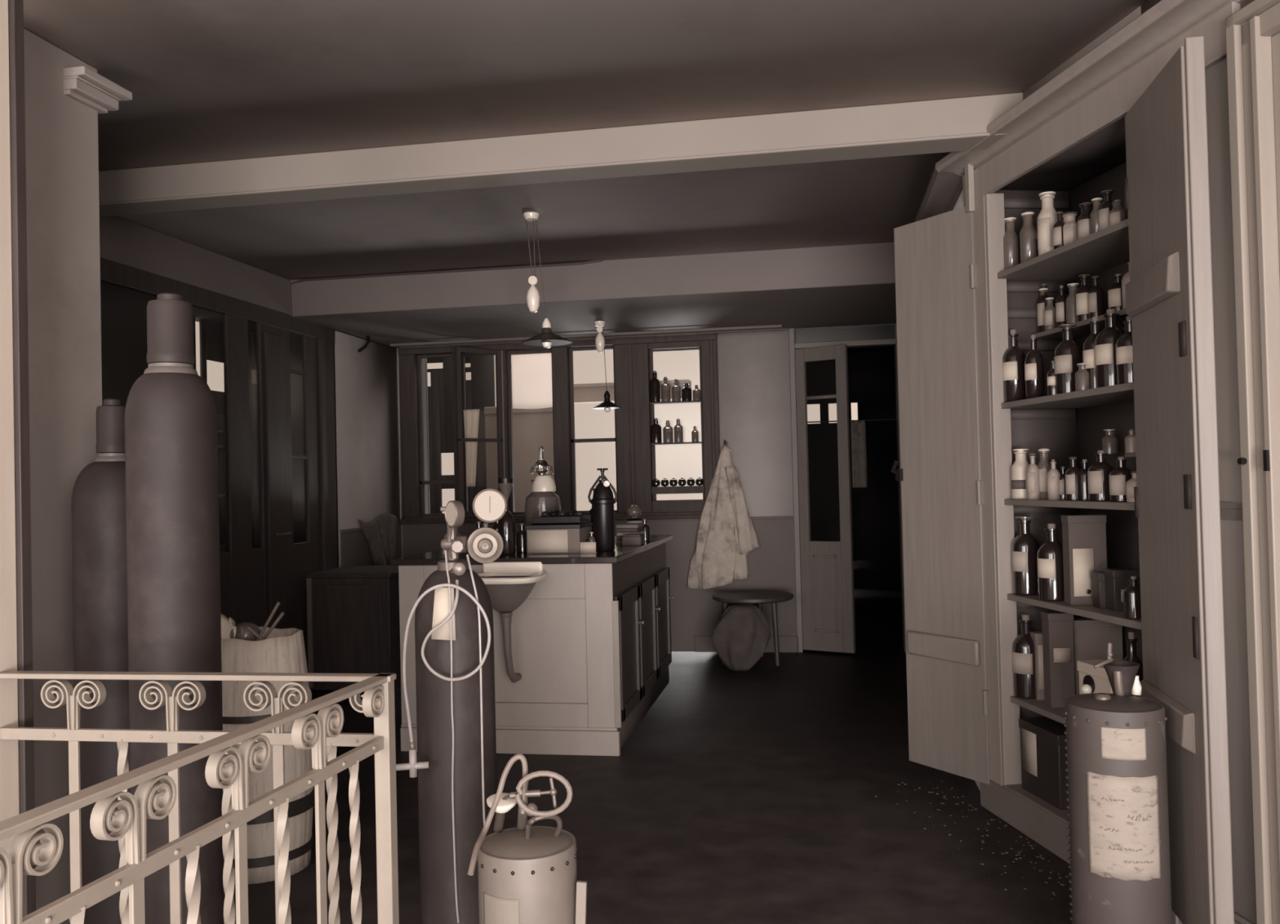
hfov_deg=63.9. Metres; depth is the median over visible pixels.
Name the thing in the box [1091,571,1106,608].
tin
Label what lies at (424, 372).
wall
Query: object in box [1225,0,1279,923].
door
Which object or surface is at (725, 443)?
coat hook
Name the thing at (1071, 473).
bottle
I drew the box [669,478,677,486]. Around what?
flask
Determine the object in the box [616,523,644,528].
book
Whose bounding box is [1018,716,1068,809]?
tin box
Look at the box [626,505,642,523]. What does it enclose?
burner
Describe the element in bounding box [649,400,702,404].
shelf
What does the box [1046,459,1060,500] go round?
bottle
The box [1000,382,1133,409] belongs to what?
shelf
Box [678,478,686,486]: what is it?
flask
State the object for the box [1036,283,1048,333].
bottle
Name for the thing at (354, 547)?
dado
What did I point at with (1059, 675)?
carton
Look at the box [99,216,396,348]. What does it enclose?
beam
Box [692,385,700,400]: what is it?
bottle
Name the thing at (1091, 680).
carton
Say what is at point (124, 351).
wall
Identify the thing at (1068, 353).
bottle
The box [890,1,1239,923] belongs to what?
tall cabinet
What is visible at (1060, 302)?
bottle
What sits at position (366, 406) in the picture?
wall
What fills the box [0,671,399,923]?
stair railing
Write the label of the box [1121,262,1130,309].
bottle
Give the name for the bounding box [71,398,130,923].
gas cylinder
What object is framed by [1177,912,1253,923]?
baseboard
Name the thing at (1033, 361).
bottle
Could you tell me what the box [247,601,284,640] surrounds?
tongs
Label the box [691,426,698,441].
bottle
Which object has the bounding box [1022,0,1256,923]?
wall
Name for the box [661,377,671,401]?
bottle
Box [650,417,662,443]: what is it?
bottle
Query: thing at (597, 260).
cable
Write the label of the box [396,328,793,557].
wall
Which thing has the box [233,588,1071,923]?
floor
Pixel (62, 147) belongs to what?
wall
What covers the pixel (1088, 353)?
bottle
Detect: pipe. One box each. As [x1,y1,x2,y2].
[390,324,782,346]
[399,326,786,348]
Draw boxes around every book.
[615,526,643,532]
[615,540,622,543]
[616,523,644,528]
[616,534,643,540]
[617,530,644,536]
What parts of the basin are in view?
bowl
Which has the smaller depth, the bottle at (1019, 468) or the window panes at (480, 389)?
the bottle at (1019, 468)
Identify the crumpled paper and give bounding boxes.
[220,613,236,639]
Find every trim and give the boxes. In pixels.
[8,0,35,917]
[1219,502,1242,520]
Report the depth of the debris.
3.56 m
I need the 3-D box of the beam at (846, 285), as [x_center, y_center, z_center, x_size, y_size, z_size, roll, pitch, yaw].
[-0.013,-1.139,7.075,4.420,0.335,1.800,-2,-1,10]
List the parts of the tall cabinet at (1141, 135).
door, frame, door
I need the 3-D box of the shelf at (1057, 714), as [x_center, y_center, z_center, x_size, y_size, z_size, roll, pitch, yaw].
[1.600,0.870,3.429,0.328,0.022,0.940,-1,-1,-8]
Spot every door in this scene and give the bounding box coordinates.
[788,323,906,653]
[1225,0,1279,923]
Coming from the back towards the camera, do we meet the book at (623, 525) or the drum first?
the book at (623, 525)
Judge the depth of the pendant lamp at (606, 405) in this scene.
7.04 m
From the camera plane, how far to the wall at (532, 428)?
9.33 m
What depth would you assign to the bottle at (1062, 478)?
3.58 m
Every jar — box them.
[1003,217,1019,270]
[1019,211,1038,263]
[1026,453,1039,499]
[1062,211,1078,244]
[1075,362,1088,391]
[1076,202,1093,239]
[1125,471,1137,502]
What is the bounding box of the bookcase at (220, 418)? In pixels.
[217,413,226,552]
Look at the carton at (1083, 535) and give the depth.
3.46 m
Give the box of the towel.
[463,408,479,486]
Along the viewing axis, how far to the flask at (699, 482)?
7.71 m
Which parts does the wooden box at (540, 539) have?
lid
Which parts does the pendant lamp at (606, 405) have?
cord, bulb, lamp shade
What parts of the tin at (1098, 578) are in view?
lid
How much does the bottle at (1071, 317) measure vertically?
0.150 m
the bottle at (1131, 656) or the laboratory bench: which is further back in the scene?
the laboratory bench
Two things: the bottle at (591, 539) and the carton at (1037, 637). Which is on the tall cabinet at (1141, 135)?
the carton at (1037, 637)
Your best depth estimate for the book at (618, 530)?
5.82 m
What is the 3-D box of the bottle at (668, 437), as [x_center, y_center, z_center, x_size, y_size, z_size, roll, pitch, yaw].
[0.212,-0.230,7.775,0.076,0.170,0.076,-2,-1,10]
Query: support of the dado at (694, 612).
attached to the wall at (753, 367)
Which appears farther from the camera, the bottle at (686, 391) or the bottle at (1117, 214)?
the bottle at (686, 391)
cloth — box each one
[357,512,398,565]
[687,445,759,589]
[850,420,867,488]
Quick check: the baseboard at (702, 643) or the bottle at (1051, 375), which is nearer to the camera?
the bottle at (1051, 375)
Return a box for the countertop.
[391,534,672,565]
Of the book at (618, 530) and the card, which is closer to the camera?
the card
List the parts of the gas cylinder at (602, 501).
stem, handle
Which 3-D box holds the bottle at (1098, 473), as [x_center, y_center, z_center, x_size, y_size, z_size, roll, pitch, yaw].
[1.506,0.044,3.349,0.085,0.164,0.084,-1,-1,-8]
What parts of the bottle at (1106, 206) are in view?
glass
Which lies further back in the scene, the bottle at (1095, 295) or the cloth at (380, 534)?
the cloth at (380, 534)
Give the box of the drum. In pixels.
[1063,642,1172,923]
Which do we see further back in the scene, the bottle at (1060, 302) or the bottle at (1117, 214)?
the bottle at (1060, 302)
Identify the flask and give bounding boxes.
[229,622,261,640]
[652,478,660,486]
[660,478,668,486]
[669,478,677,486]
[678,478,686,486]
[686,477,694,485]
[695,477,703,485]
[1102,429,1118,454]
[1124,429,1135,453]
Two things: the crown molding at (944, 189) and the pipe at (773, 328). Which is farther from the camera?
the pipe at (773, 328)
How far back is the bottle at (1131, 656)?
3.21 m
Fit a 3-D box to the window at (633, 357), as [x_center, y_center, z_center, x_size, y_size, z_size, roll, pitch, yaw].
[-0.672,-0.247,7.807,2.560,1.400,0.505,-2,-1,10]
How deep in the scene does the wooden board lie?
2.41 m
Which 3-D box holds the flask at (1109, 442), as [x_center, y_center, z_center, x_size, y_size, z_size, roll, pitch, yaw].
[1.649,-0.071,3.604,0.052,0.087,0.052,-1,-1,-33]
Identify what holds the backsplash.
on the basin
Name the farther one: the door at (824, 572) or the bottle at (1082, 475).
the door at (824, 572)
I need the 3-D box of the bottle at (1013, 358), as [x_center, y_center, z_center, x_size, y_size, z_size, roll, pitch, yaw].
[1.398,-0.358,3.838,0.085,0.272,0.084,-1,-1,-27]
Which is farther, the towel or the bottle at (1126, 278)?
the towel
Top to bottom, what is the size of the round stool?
0.476 m
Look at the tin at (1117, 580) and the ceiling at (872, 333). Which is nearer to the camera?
the tin at (1117, 580)
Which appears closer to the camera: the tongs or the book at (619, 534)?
the tongs
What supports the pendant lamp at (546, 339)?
hanging from the ceiling at (207, 80)
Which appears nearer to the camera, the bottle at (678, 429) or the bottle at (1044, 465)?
the bottle at (1044, 465)
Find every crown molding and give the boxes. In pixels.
[914,165,964,222]
[935,0,1244,177]
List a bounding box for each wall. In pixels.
[23,28,102,923]
[100,293,306,548]
[333,330,399,567]
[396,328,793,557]
[422,358,430,513]
[484,406,554,511]
[952,189,980,791]
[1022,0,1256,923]
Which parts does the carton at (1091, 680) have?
bulb, lid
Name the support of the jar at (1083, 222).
on the tall cabinet at (1141, 135)
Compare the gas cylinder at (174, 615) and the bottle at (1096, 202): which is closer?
the gas cylinder at (174, 615)
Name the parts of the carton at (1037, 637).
lid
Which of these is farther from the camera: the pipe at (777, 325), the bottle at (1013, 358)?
the pipe at (777, 325)
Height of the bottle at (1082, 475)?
0.137 m
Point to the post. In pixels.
(9, 748)
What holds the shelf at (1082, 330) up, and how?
attached to the tall cabinet at (1141, 135)
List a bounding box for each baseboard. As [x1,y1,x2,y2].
[694,635,798,652]
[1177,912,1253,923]
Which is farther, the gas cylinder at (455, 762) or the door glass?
the door glass
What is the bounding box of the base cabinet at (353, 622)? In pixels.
[305,565,400,690]
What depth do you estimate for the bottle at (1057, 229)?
3.49 m
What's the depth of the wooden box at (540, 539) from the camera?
5.16 m
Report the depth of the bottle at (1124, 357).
3.13 m
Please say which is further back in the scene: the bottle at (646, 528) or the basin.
the bottle at (646, 528)
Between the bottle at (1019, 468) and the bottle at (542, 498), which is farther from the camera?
the bottle at (542, 498)
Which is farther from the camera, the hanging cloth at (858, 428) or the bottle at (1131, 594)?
the hanging cloth at (858, 428)
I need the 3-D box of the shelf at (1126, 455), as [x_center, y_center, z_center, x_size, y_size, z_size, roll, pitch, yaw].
[1.715,-0.028,3.222,0.120,0.015,0.460,-1,-1,-8]
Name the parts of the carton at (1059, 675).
lid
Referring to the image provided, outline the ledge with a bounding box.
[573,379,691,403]
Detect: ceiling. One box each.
[23,0,1147,344]
[795,326,894,352]
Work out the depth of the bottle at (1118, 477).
3.20 m
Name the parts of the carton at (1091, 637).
lid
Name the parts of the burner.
bulb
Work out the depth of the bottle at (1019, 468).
3.77 m
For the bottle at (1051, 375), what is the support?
on the tall cabinet at (1141, 135)
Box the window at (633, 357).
[396,333,719,524]
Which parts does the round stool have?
leg, seat, leg, leg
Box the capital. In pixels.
[63,66,132,113]
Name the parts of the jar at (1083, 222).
glass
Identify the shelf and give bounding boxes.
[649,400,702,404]
[650,441,703,444]
[651,485,704,493]
[997,218,1129,281]
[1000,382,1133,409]
[1004,498,1134,510]
[1007,593,1142,630]
[1009,696,1066,724]
[1029,308,1128,339]
[1124,453,1136,457]
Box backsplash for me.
[482,561,542,573]
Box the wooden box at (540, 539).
[524,521,592,554]
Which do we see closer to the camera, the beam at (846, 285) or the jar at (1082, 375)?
the jar at (1082, 375)
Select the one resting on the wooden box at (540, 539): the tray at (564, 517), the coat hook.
the tray at (564, 517)
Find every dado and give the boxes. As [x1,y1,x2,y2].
[339,523,401,567]
[401,515,796,651]
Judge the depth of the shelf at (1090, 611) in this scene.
3.38 m
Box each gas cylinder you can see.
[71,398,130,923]
[124,292,225,923]
[395,488,506,923]
[587,468,617,551]
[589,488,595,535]
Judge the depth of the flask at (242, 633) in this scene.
3.49 m
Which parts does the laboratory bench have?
panel, door, door frame, door, door frame, door, door frame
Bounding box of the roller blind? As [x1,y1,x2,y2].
[511,352,552,408]
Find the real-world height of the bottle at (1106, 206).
0.154 m
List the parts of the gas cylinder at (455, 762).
gauge stem, stem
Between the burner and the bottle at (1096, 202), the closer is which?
the bottle at (1096, 202)
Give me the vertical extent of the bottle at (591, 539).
0.100 m
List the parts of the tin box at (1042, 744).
lid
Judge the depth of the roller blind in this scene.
8.07 m
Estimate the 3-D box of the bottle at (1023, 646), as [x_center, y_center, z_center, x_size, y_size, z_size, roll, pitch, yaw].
[1.436,0.718,3.811,0.105,0.303,0.104,-1,-1,-33]
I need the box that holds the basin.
[476,561,546,682]
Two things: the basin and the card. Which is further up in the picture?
the card
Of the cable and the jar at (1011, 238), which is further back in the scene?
the cable
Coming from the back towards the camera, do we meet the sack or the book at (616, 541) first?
the sack
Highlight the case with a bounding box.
[622,533,644,546]
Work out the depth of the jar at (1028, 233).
3.71 m
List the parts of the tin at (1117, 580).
lid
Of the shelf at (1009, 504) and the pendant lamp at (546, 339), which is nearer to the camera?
the shelf at (1009, 504)
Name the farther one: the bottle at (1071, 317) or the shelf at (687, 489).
the shelf at (687, 489)
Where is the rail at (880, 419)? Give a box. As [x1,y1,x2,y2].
[807,418,896,422]
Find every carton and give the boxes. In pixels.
[1030,631,1044,700]
[1040,610,1075,707]
[1061,514,1106,605]
[1072,617,1123,695]
[1076,658,1122,694]
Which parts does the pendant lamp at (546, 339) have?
cord, lamp shade, bulb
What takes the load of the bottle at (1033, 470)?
on the tall cabinet at (1141, 135)
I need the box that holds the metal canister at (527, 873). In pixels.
[467,753,577,923]
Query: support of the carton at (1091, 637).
on the tall cabinet at (1141, 135)
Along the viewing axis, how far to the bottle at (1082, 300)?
3.60 m
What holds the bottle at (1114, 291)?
on the tall cabinet at (1141, 135)
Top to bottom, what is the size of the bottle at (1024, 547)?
0.292 m
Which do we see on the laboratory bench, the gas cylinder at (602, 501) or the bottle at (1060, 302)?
the gas cylinder at (602, 501)
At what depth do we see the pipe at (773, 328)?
7.66 m
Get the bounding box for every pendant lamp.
[521,212,572,348]
[593,320,622,412]
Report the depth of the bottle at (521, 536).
5.28 m
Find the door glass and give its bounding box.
[805,351,901,588]
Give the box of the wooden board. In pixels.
[575,880,586,923]
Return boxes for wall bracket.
[357,335,370,352]
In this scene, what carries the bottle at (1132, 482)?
on the tall cabinet at (1141, 135)
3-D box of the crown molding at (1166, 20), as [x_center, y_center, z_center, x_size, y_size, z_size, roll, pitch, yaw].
[1.738,-1.242,0.482,0.123,0.105,7.220,-1,-1,-8]
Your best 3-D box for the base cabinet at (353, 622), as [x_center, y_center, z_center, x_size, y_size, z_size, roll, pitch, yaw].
[-1.803,1.089,6.829,0.580,0.750,0.590,-2,-1,10]
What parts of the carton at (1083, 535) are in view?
lid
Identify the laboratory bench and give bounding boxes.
[391,534,674,756]
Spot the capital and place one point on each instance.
(82, 84)
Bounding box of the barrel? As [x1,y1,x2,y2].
[221,626,315,884]
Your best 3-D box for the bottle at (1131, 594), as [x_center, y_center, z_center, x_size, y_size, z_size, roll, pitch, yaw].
[1.506,0.412,3.129,0.060,0.128,0.060,-1,-1,-25]
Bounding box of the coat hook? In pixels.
[723,440,728,445]
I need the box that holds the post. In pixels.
[0,0,19,852]
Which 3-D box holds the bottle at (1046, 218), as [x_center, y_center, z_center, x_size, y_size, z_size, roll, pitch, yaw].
[1.438,-0.832,3.618,0.073,0.234,0.072,-1,-1,-24]
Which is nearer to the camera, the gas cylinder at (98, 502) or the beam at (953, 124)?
the gas cylinder at (98, 502)
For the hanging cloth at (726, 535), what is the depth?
7.57 m
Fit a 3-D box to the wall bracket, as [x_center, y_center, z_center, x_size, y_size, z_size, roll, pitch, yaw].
[-1.999,-0.911,7.454,0.088,0.234,0.063,-2,-1,10]
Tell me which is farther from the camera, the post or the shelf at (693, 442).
the shelf at (693, 442)
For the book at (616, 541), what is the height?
0.020 m
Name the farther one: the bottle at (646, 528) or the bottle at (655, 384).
the bottle at (655, 384)
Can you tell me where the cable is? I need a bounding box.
[288,259,603,315]
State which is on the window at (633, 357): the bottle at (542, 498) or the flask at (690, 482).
the flask at (690, 482)
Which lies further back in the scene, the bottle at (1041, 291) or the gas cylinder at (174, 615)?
the bottle at (1041, 291)
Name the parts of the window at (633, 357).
sash, sash, sash, sash, sash, rail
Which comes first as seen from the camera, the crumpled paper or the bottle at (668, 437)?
the crumpled paper
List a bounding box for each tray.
[532,509,591,524]
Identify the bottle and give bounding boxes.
[475,521,481,528]
[492,520,498,531]
[497,477,515,555]
[515,523,526,552]
[524,446,560,531]
[588,532,595,542]
[642,519,649,541]
[649,370,660,402]
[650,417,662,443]
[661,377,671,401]
[662,420,673,443]
[671,378,680,401]
[674,418,683,442]
[681,382,692,400]
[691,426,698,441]
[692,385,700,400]
[1002,329,1026,402]
[1011,448,1030,499]
[1011,515,1039,595]
[1011,613,1035,699]
[1024,334,1044,399]
[1036,191,1057,255]
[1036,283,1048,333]
[1036,523,1064,601]
[1037,448,1051,499]
[1038,288,1048,296]
[1044,297,1056,330]
[1046,360,1055,395]
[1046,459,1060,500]
[1052,211,1064,249]
[1053,323,1083,394]
[1055,285,1066,327]
[1059,466,1066,499]
[1065,456,1079,500]
[1066,283,1079,323]
[1075,274,1091,321]
[1075,459,1088,500]
[1082,316,1101,389]
[1087,275,1105,318]
[1087,450,1115,501]
[1089,197,1102,234]
[1093,308,1124,387]
[1097,189,1114,230]
[1107,273,1123,311]
[1108,199,1126,226]
[1108,457,1133,502]
[1115,315,1133,384]
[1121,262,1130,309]
[1123,576,1141,619]
[1124,631,1143,696]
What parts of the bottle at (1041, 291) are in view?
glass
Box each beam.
[98,92,1023,217]
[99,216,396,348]
[290,242,896,347]
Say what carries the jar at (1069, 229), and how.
on the tall cabinet at (1141, 135)
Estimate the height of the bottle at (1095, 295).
0.151 m
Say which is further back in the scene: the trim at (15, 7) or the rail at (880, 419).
the rail at (880, 419)
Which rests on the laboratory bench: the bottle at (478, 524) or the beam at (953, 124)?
the bottle at (478, 524)
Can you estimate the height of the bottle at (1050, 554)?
0.268 m
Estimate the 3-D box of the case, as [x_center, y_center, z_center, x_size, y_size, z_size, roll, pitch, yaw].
[-0.038,0.430,5.693,0.105,0.060,0.110,-2,-1,10]
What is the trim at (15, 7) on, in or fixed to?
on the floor
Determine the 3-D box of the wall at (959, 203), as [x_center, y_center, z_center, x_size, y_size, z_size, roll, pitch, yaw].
[1.700,0.044,5.742,0.150,2.630,3.500,-2,-1,10]
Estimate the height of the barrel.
0.807 m
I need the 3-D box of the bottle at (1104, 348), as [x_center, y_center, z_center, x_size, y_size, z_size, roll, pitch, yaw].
[1.515,-0.362,3.295,0.105,0.255,0.104,-1,-1,-9]
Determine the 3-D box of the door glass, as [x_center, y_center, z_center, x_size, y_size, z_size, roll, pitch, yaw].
[2.514,0.094,11.792,2.350,2.700,0.100,-2,-1,10]
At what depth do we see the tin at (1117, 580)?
3.29 m
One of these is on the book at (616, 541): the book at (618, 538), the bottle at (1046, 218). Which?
the book at (618, 538)
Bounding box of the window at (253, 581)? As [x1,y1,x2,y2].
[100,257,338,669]
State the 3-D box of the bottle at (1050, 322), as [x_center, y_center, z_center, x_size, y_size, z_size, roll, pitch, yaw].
[1.518,-0.548,3.803,0.040,0.122,0.040,-1,-1,-38]
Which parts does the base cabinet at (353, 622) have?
door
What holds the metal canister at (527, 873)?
on the floor
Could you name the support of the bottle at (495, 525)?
on the laboratory bench
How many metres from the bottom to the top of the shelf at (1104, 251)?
0.022 m
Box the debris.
[874,780,1068,899]
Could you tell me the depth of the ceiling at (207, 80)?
3.52 m
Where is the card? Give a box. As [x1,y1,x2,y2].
[580,542,597,553]
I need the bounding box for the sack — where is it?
[712,604,770,671]
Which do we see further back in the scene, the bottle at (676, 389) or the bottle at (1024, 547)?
the bottle at (676, 389)
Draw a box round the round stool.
[712,590,793,666]
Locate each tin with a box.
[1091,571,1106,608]
[1103,568,1139,611]
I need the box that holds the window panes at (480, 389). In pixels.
[426,355,495,513]

